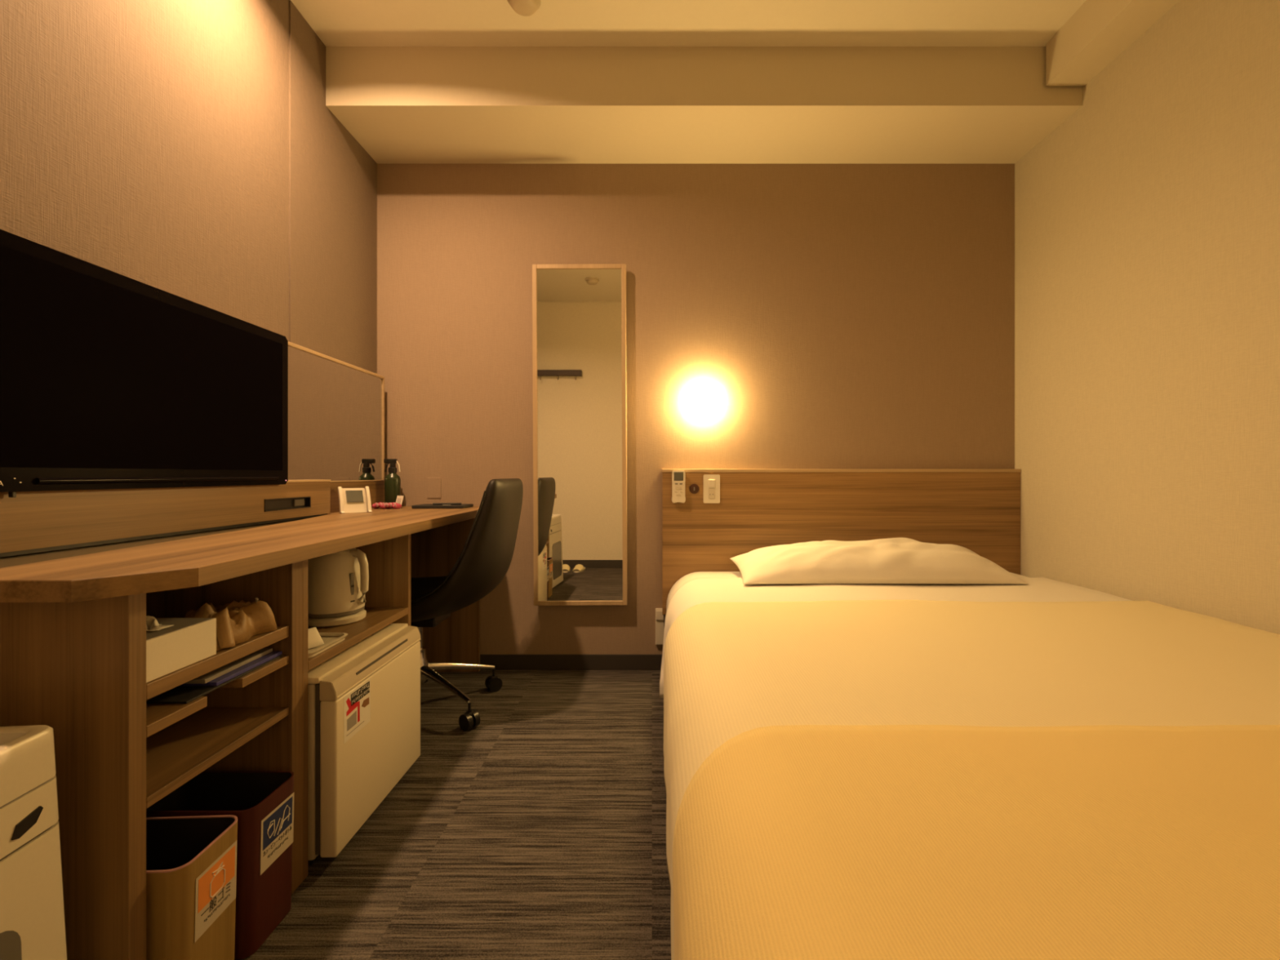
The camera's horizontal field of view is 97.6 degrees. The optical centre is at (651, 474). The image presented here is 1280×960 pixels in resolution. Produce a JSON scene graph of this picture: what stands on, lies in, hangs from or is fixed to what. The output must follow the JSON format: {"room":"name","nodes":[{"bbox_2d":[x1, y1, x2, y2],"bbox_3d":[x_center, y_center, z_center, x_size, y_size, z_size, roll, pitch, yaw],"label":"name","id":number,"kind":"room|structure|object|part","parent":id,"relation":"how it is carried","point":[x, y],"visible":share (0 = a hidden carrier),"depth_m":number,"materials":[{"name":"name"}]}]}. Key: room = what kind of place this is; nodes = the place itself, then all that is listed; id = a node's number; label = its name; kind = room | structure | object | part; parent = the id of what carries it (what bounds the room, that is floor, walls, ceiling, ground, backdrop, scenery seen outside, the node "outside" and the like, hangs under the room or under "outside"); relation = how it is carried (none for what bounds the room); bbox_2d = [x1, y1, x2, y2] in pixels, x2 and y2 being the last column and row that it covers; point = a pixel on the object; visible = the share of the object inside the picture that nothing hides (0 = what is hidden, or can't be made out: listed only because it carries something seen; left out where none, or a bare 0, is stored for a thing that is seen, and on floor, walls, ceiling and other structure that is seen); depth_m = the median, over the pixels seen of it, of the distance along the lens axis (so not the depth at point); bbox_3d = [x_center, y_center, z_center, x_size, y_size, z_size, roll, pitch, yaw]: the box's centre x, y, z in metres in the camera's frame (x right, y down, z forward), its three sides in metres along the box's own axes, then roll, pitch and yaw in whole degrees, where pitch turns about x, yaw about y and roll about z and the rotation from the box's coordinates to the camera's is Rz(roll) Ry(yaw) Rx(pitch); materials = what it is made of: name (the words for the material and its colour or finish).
{"room":"hotel room","nodes":[
{"label":"hotel room","id":0,"kind":"room"},
{"bbox_2d":[0,0,288,341],"bbox_3d":[-1.260,-0.363,1.075,0.100,2.438,2.961,0,0,0],"label":"wall","id":1,"kind":"structure","parent":0,"point":[144,141],"depth_m":1.37,"materials":[{"name":"paint"}]},
{"bbox_2d":[0,229,288,497],"bbox_3d":[-1.151,-0.187,1.282,0.120,0.454,0.820,0,0,0],"label":"television","id":2,"kind":"object","parent":1,"relation":"attached to","point":[109,380],"visible":1,"depth_m":1.16,"materials":[{"name":"black plastic"}]},
{"bbox_2d":[0,479,384,557],"bbox_3d":[-1.160,0.081,1.376,0.090,0.125,2.152,0,0,0],"label":"tv stand","id":3,"kind":"object","parent":1,"relation":"attached to","point":[44,521],"visible":0.92,"depth_m":1.24,"materials":[{"name":"brown wood"}]},
{"bbox_3d":[-1.123,0.090,1.724,0.014,0.036,0.217,0,0,0],"label":"slot frame","id":4,"kind":"part","parent":3,"relation":"part of","materials":[{"name":"black plastic"}]},
{"bbox_2d":[293,498,304,506],"bbox_3d":[-1.128,0.090,1.787,0.008,0.022,0.050,0,0,0],"label":"socket","id":5,"kind":"object","parent":3,"relation":"attached to","point":[296,502],"depth_m":1.78,"materials":[{"name":"grey plastic"}]},
{"bbox_3d":[-1.180,0.083,2.199,0.050,0.110,0.507,0,0,0],"label":"thin panel","id":6,"kind":"part","parent":3,"relation":"part of","materials":[{"name":"brown wood"}]},
{"bbox_2d":[288,0,377,373],"bbox_3d":[-1.208,-0.363,2.162,0.005,2.438,0.588,0,0,0],"label":"wall","id":7,"kind":"structure","parent":1,"relation":"attached to","point":[333,179],"depth_m":2.06,"materials":[{"name":"paint"}]},
{"bbox_2d":[288,341,384,481],"bbox_3d":[-1.180,-0.197,1.855,0.060,0.448,1.109,0,0,0],"label":"mirror","id":8,"kind":"object","parent":1,"relation":"attached to","point":[336,407],"visible":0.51,"depth_m":2.02,"materials":[{"name":"brown mirror"}]},
{"bbox_2d":[239,670,671,959],"bbox_3d":[0.190,0.906,1.075,3.002,0.100,2.961,0,0,0],"label":"floor","id":9,"kind":"structure","parent":0,"point":[535,830],"depth_m":1.30,"materials":[{"name":"carpet"}]},
{"bbox_2d":[0,724,66,959],"bbox_3d":[-0.872,0.587,0.530,0.297,0.539,0.384,0,0,-6],"label":"air purifier","id":10,"kind":"object","parent":9,"relation":"on","point":[33,925],"visible":1,"depth_m":0.68,"materials":[{"name":"white plastic"}]},
{"bbox_2d":[0,560,302,959],"bbox_3d":[-0.967,0.512,0.985,0.466,0.687,0.386,0,0,0],"label":"shelving unit","id":11,"kind":"object","parent":9,"relation":"on","point":[77,669],"visible":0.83,"depth_m":0.79,"materials":[{"name":"brown wood"}]},
{"bbox_3d":[-0.965,0.512,0.806,0.450,0.687,0.028,0,0,0],"label":"panel","id":12,"kind":"part","parent":11,"relation":"part of","materials":[{"name":"brown wood"}]},
{"bbox_2d":[146,615,216,682],"bbox_3d":[-0.803,0.266,0.891,0.117,0.084,0.134,0,0,0],"label":"tissue box","id":13,"kind":"object","parent":11,"relation":"on","point":[172,644],"visible":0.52,"depth_m":0.89,"materials":[{"name":"white paper"}]},
{"bbox_2d":[146,654,282,703],"bbox_3d":[-0.894,0.367,1.018,0.292,0.004,0.235,0,0,0],"label":"folder","id":14,"kind":"object","parent":11,"relation":"on","point":[180,694],"visible":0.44,"depth_m":0.94,"materials":[{"name":"black"}]},
{"bbox_2d":[179,651,282,685],"bbox_3d":[-0.885,0.361,1.050,0.270,0.006,0.171,0,0,0],"label":"folder","id":15,"kind":"object","parent":14,"relation":"on","point":[267,657],"visible":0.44,"depth_m":1.03,"materials":[{"name":"blue plastic"}]},
{"bbox_2d":[183,648,272,684],"bbox_3d":[-0.882,0.354,1.042,0.238,0.007,0.179,0,0,0],"label":"booklet","id":16,"kind":"object","parent":15,"relation":"on","point":[219,672],"visible":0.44,"depth_m":1.02,"materials":[{"name":"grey paper"}]},
{"bbox_3d":[-0.964,0.482,0.981,0.447,0.016,0.321,0,0,0],"label":"shelf","id":17,"kind":"part","parent":11,"relation":"part of","materials":[{"name":"brown wood"}]},
{"bbox_3d":[-0.964,0.320,0.981,0.447,0.023,0.321,0,0,0],"label":"shelf","id":18,"kind":"part","parent":11,"relation":"part of","materials":[{"name":"brown wood"}]},
{"bbox_3d":[-0.962,0.512,1.160,0.456,0.687,0.036,0,0,0],"label":"panel","id":19,"kind":"part","parent":11,"relation":"part of","materials":[{"name":"brown wood"}]},
{"bbox_2d":[184,597,277,652],"bbox_3d":[-0.811,0.272,1.044,0.141,0.072,0.160,0,0,0],"label":"slippers","id":20,"kind":"object","parent":11,"relation":"on","point":[237,622],"visible":0.67,"depth_m":1.04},
{"bbox_2d":[146,814,237,959],"bbox_3d":[-0.827,0.723,0.899,0.247,0.262,0.138,0,0,-3],"label":"waste bin","id":21,"kind":"object","parent":9,"relation":"on","point":[191,861],"visible":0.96,"depth_m":0.90,"materials":[{"name":"beige plastic"}]},
{"bbox_2d":[197,845,235,913],"bbox_3d":[-0.706,0.655,0.909,0.001,0.052,0.082,0,0,-3],"label":"print","id":22,"kind":"object","parent":21,"relation":"on","point":[228,860],"depth_m":0.91},
{"bbox_2d":[204,894,230,921],"bbox_3d":[-0.706,0.704,0.910,0.001,0.004,0.058,0,0,-3],"label":"print","id":23,"kind":"object","parent":21,"relation":"on","point":[222,901],"depth_m":0.91,"materials":[{"name":"black"}]},
{"bbox_2d":[146,770,293,959],"bbox_3d":[-0.825,0.723,1.050,0.247,0.262,0.135,0,0,0],"label":"waste bin","id":24,"kind":"object","parent":9,"relation":"on","point":[262,802],"visible":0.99,"depth_m":1.05,"materials":[{"name":"red plastic"}]},
{"bbox_2d":[262,796,292,850],"bbox_3d":[-0.703,0.655,1.054,0.001,0.052,0.082,0,0,0],"label":"print","id":25,"kind":"object","parent":24,"relation":"attached to","point":[277,820],"depth_m":1.05},
{"bbox_2d":[267,836,288,856],"bbox_3d":[-0.704,0.702,1.055,0.001,0.005,0.057,0,0,0],"label":"print","id":26,"kind":"object","parent":24,"relation":"on","point":[279,845],"depth_m":1.05,"materials":[{"name":"black"}]},
{"bbox_2d":[0,506,479,671],"bbox_3d":[-0.943,0.497,1.595,0.525,0.717,1.719,0,0,0],"label":"desk","id":27,"kind":"object","parent":9,"relation":"on","point":[438,536],"visible":0.59,"depth_m":1.10,"materials":[{"name":"brown wood"}]},
{"bbox_2d":[337,486,372,513],"bbox_3d":[-1.086,0.092,2.041,0.068,0.097,0.103,0,0,44],"label":"desk clock","id":28,"kind":"object","parent":27,"relation":"on","point":[350,500],"visible":1,"depth_m":2.03,"materials":[{"name":"white plastic"}]},
{"bbox_3d":[-1.109,0.091,1.999,0.042,0.094,0.011,0,0,44],"label":"frame","id":29,"kind":"part","parent":28,"relation":"part of","materials":[{"name":"white plastic"}]},
{"bbox_3d":[-1.045,0.091,2.065,0.042,0.094,0.011,0,0,44],"label":"frame","id":30,"kind":"part","parent":28,"relation":"part of","materials":[{"name":"white plastic"}]},
{"bbox_2d":[372,502,401,509],"bbox_3d":[-1.073,0.127,2.262,0.109,0.029,0.073,0,0,0],"label":"packet","id":31,"kind":"object","parent":27,"relation":"on","point":[382,505],"visible":1,"depth_m":2.24,"materials":[{"name":"red plastic"}]},
{"bbox_2d":[383,458,400,502],"bbox_3d":[-1.100,0.036,2.375,0.062,0.204,0.062,0,0,39],"label":"spray bottle","id":32,"kind":"object","parent":27,"relation":"on","point":[392,481],"visible":0.88,"depth_m":2.35,"materials":[{"name":"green plastic"}]},
{"bbox_2d":[395,495,403,508],"bbox_3d":[-1.041,0.113,2.305,0.044,0.051,0.014,0,0,35],"label":"card","id":33,"kind":"object","parent":27,"relation":"on","point":[399,498],"visible":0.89,"depth_m":2.31,"materials":[{"name":"white paper"}]},
{"bbox_2d":[411,503,473,508],"bbox_3d":[-0.870,0.132,2.335,0.210,0.013,0.130,0,0,0],"label":"notebook","id":34,"kind":"object","parent":27,"relation":"on","point":[424,505],"visible":0.98,"depth_m":2.27,"materials":[{"name":"black paper"}]},
{"bbox_2d":[432,502,461,505],"bbox_3d":[-0.845,0.121,2.310,0.112,0.009,0.009,0,0,-10],"label":"pen","id":35,"kind":"object","parent":34,"relation":"on","point":[433,504],"visible":1,"depth_m":2.31,"materials":[{"name":"black plastic"}]},
{"bbox_3d":[-0.978,0.512,2.436,0.455,0.688,0.020,0,0,0],"label":"panel","id":36,"kind":"part","parent":27,"relation":"part of","materials":[{"name":"brown wood"}]},
{"bbox_2d":[302,533,410,880],"bbox_3d":[-0.967,0.512,1.442,0.466,0.687,0.528,0,0,0],"label":"base cabinet","id":37,"kind":"object","parent":9,"relation":"on","point":[388,596],"visible":0.21,"depth_m":1.65,"materials":[{"name":"brown wood"}]},
{"bbox_3d":[-0.962,0.512,1.187,0.456,0.687,0.018,0,0,0],"label":"panel","id":38,"kind":"part","parent":37,"relation":"part of","materials":[{"name":"brown wood"}]},
{"bbox_2d":[307,632,347,657],"bbox_3d":[-0.800,0.394,1.290,0.128,0.012,0.170,0,0,0],"label":"serving tray","id":39,"kind":"object","parent":37,"relation":"on","point":[330,639],"visible":0.3,"depth_m":1.32,"materials":[{"name":"white plastic"}]},
{"bbox_2d":[307,626,324,648],"bbox_3d":[-0.778,0.373,1.277,0.029,0.037,0.045,0,0,22],"label":"cup","id":40,"kind":"object","parent":39,"relation":"on","point":[314,639],"visible":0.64,"depth_m":1.28,"materials":[{"name":"white ceramic"}]},
{"bbox_2d":[307,547,368,627],"bbox_3d":[-0.870,0.299,1.530,0.160,0.200,0.154,0,0,-40],"label":"electric kettle","id":41,"kind":"object","parent":37,"relation":"on","point":[338,582],"visible":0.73,"depth_m":1.48,"materials":[{"name":"white plastic"}]},
{"bbox_3d":[-0.868,0.206,1.532,0.108,0.014,0.108,0,0,0],"label":"lid","id":42,"kind":"part","parent":41,"relation":"part of","materials":[{"name":"white plastic"}]},
{"bbox_3d":[-0.795,0.280,1.522,0.051,0.156,0.023,0,0,6],"label":"handle","id":43,"kind":"part","parent":41,"relation":"part of","materials":[{"name":"white plastic"}]},
{"bbox_2d":[307,607,408,671],"bbox_3d":[-0.961,0.410,1.442,0.453,0.020,0.490,0,0,0],"label":"shelf","id":44,"kind":"object","parent":37,"relation":"attached to","point":[376,619],"depth_m":1.46,"materials":[{"name":"brown wood"}]},
{"bbox_3d":[-0.962,0.512,1.696,0.456,0.687,0.019,0,0,0],"label":"panel","id":45,"kind":"part","parent":37,"relation":"part of","materials":[{"name":"brown wood"}]},
{"bbox_2d":[307,623,420,866],"bbox_3d":[-0.919,0.646,1.425,0.482,0.419,0.442,0,0,0],"label":"mini fridge","id":46,"kind":"object","parent":9,"relation":"on","point":[364,700],"visible":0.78,"depth_m":1.31,"materials":[{"name":"metal"}]},
{"bbox_2d":[346,710,356,731],"bbox_3d":[-0.678,0.557,1.266,0.001,0.030,0.040,0,0,0],"label":"print","id":47,"kind":"object","parent":46,"relation":"on","point":[351,714],"depth_m":1.26,"materials":[{"name":"grey paper"}]},
{"bbox_2d":[346,697,359,722],"bbox_3d":[-0.678,0.535,1.271,0.001,0.073,0.058,0,0,0],"label":"print","id":48,"kind":"object","parent":46,"relation":"on","point":[353,704],"depth_m":1.27},
{"bbox_3d":[-0.938,0.444,1.425,0.444,0.014,0.442,0,0,0],"label":"plate","id":49,"kind":"part","parent":46,"relation":"part of","materials":[{"name":"plastic"}]},
{"bbox_2d":[351,680,369,704],"bbox_3d":[-0.678,0.509,1.304,0.001,0.027,0.083,0,0,0],"label":"print","id":50,"kind":"object","parent":46,"relation":"attached to","point":[360,693],"depth_m":1.30,"materials":[{"name":"black"}]},
{"bbox_2d":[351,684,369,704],"bbox_3d":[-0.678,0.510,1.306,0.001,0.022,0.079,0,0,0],"label":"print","id":51,"kind":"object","parent":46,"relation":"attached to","point":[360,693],"depth_m":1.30,"materials":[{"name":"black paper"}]},
{"bbox_2d":[361,697,368,707],"bbox_3d":[-0.678,0.541,1.325,0.001,0.018,0.035,0,0,0],"label":"print","id":52,"kind":"object","parent":46,"relation":"attached to","point":[365,700],"depth_m":1.33},
{"bbox_2d":[410,478,523,731],"bbox_3d":[-0.832,0.436,2.042,0.664,0.840,0.605,0,0,0],"label":"office chair","id":53,"kind":"object","parent":9,"relation":"on","point":[485,559],"visible":0.76,"depth_m":1.88,"materials":[{"name":"leather"}]},
{"bbox_3d":[-0.721,0.732,1.963,0.265,0.084,0.034,0,0,32],"label":"leg","id":54,"kind":"part","parent":53,"relation":"part of","materials":[{"name":"silver metal"}]},
{"bbox_3d":[-0.728,0.732,2.137,0.265,0.084,0.034,0,0,-36],"label":"leg","id":55,"kind":"part","parent":53,"relation":"part of","materials":[{"name":"silver metal"}]},
{"bbox_2d":[666,571,1026,611],"bbox_3d":[0.822,0.637,1.375,1.519,0.438,2.070,0,0,0],"label":"bed","id":56,"kind":"object","parent":9,"relation":"on","point":[685,579],"visible":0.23,"depth_m":2.33,"materials":[{"name":"fabric"}]},
{"bbox_2d":[659,577,1132,698],"bbox_3d":[0.806,0.577,1.779,1.561,0.357,0.858,0,0,0],"label":"sheet","id":57,"kind":"object","parent":56,"relation":"on","point":[696,591],"visible":0.34,"depth_m":1.93,"materials":[{"name":"white fabric"}]},
{"bbox_2d":[729,537,1028,584],"bbox_3d":[0.845,0.326,2.203,1.030,0.146,0.365,0,0,0],"label":"pillow","id":58,"kind":"object","parent":57,"relation":"on","point":[900,560],"visible":1,"depth_m":2.06,"materials":[{"name":"white fabric"}]},
{"bbox_2d":[663,600,1279,959],"bbox_3d":[0.808,0.581,0.996,1.561,0.387,1.480,0,0,0],"label":"blanket","id":59,"kind":"object","parent":56,"relation":"on","point":[731,669],"visible":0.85,"depth_m":1.15,"materials":[{"name":"white fabric"}]},
{"bbox_2d":[672,724,1279,959],"bbox_3d":[0.807,0.584,0.559,1.560,0.411,0.585,0,0,0],"label":"blanket","id":60,"kind":"object","parent":59,"relation":"on","point":[791,842],"visible":1,"depth_m":0.59,"materials":[{"name":"beige fabric"}]},
{"bbox_2d":[290,0,1085,46],"bbox_3d":[0.190,-1.631,1.075,3.002,0.100,2.961,0,0,0],"label":"ceiling","id":61,"kind":"structure","parent":0,"point":[336,23],"depth_m":1.96,"materials":[{"name":"paint"}]},
{"bbox_2d":[506,0,541,16],"bbox_3d":[-0.425,-1.562,1.855,0.112,0.038,0.112,0,0,0],"label":"smoke detector","id":62,"kind":"object","parent":61,"relation":"attached to","point":[522,7],"visible":1,"depth_m":1.85,"materials":[{"name":"plastic"}]},
{"bbox_3d":[-0.425,-1.575,1.855,0.112,0.013,0.112,0,0,0],"label":"plate","id":63,"kind":"part","parent":62,"relation":"part of","materials":[{"name":"plastic"}]},
{"bbox_2d":[377,163,1014,653],"bbox_3d":[0.190,-0.363,2.506,2.802,2.438,0.100,0,0,0],"label":"wall","id":64,"kind":"structure","parent":0,"point":[838,316],"depth_m":2.46,"materials":[{"name":"paint"}]},
{"bbox_2d":[480,653,662,670],"bbox_3d":[0.190,0.822,2.452,2.802,0.068,0.008,0,0,0],"label":"baseboard","id":65,"kind":"structure","parent":64,"relation":"attached to","point":[500,661],"depth_m":2.45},
{"bbox_2d":[532,263,627,605],"bbox_3d":[-0.311,-0.171,2.433,0.410,1.472,0.046,0,0,0],"label":"wall mirror","id":66,"kind":"object","parent":64,"relation":"attached to","point":[580,389],"visible":1,"depth_m":2.42,"materials":[{"name":"brown mirror"}]},
{"bbox_2d":[655,608,664,644],"bbox_3d":[0.035,0.665,2.446,0.039,0.158,0.020,0,0,0],"label":"wall outlet","id":67,"kind":"object","parent":64,"relation":"attached to","point":[660,618],"visible":0.81,"depth_m":2.44,"materials":[{"name":"white plastic"}]},
{"bbox_2d":[686,384,719,417],"bbox_3d":[0.225,-0.320,2.420,0.146,0.146,0.072,0,0,0],"label":"wall lamp","id":68,"kind":"object","parent":64,"relation":"attached to","point":[703,401],"visible":1,"depth_m":2.40,"materials":[{"name":"white glass"}]},
{"bbox_2d":[325,46,1082,163],"bbox_3d":[0.190,-1.472,2.263,2.802,0.218,0.386,0,0,0],"label":"beam","id":69,"kind":"structure","parent":64,"relation":"attached to","point":[402,104],"depth_m":2.07,"materials":[{"name":"paint"}]},
{"bbox_2d":[662,469,1021,614],"bbox_3d":[0.817,0.291,2.433,1.547,0.629,0.043,0,0,0],"label":"headboard","id":70,"kind":"object","parent":64,"relation":"attached to","point":[978,511],"visible":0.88,"depth_m":2.42,"materials":[{"name":"laminate"}]},
{"bbox_2d":[671,470,685,502],"bbox_3d":[0.114,0.053,2.403,0.059,0.140,0.026,0,0,0],"label":"remote control","id":71,"kind":"object","parent":70,"relation":"attached to","point":[678,477],"visible":1,"depth_m":2.39,"materials":[{"name":"white plastic"}]},
{"bbox_2d":[688,484,699,493],"bbox_3d":[0.182,0.062,2.413,0.043,0.043,0.006,0,0,0],"label":"socket","id":72,"kind":"object","parent":70,"relation":"attached to","point":[694,488],"visible":1,"depth_m":2.41,"materials":[{"name":"grey plastic"}]},
{"bbox_2d":[703,474,719,502],"bbox_3d":[0.257,0.062,2.410,0.071,0.123,0.012,0,0,0],"label":"switch plate","id":73,"kind":"object","parent":70,"relation":"attached to","point":[711,482],"visible":1,"depth_m":2.41,"materials":[{"name":"white plastic"}]},
{"bbox_3d":[0.817,-0.016,2.433,1.547,0.014,0.043,0,0,0],"label":"rail","id":74,"kind":"part","parent":70,"relation":"part of","materials":[{"name":"brown wood"}]},
{"bbox_2d":[1014,0,1279,634],"bbox_3d":[1.641,-0.363,1.075,0.100,2.438,2.961,0,0,0],"label":"wall","id":75,"kind":"structure","parent":0,"point":[1147,221],"depth_m":1.76,"materials":[{"name":"white paint"}]},
{"bbox_2d":[1045,0,1180,85],"bbox_3d":[1.520,-1.505,0.876,0.143,0.154,2.363,0,0,0],"label":"beam","id":76,"kind":"structure","parent":75,"relation":"attached to","point":[1099,31],"depth_m":1.87,"materials":[{"name":"paint"}]}
]}

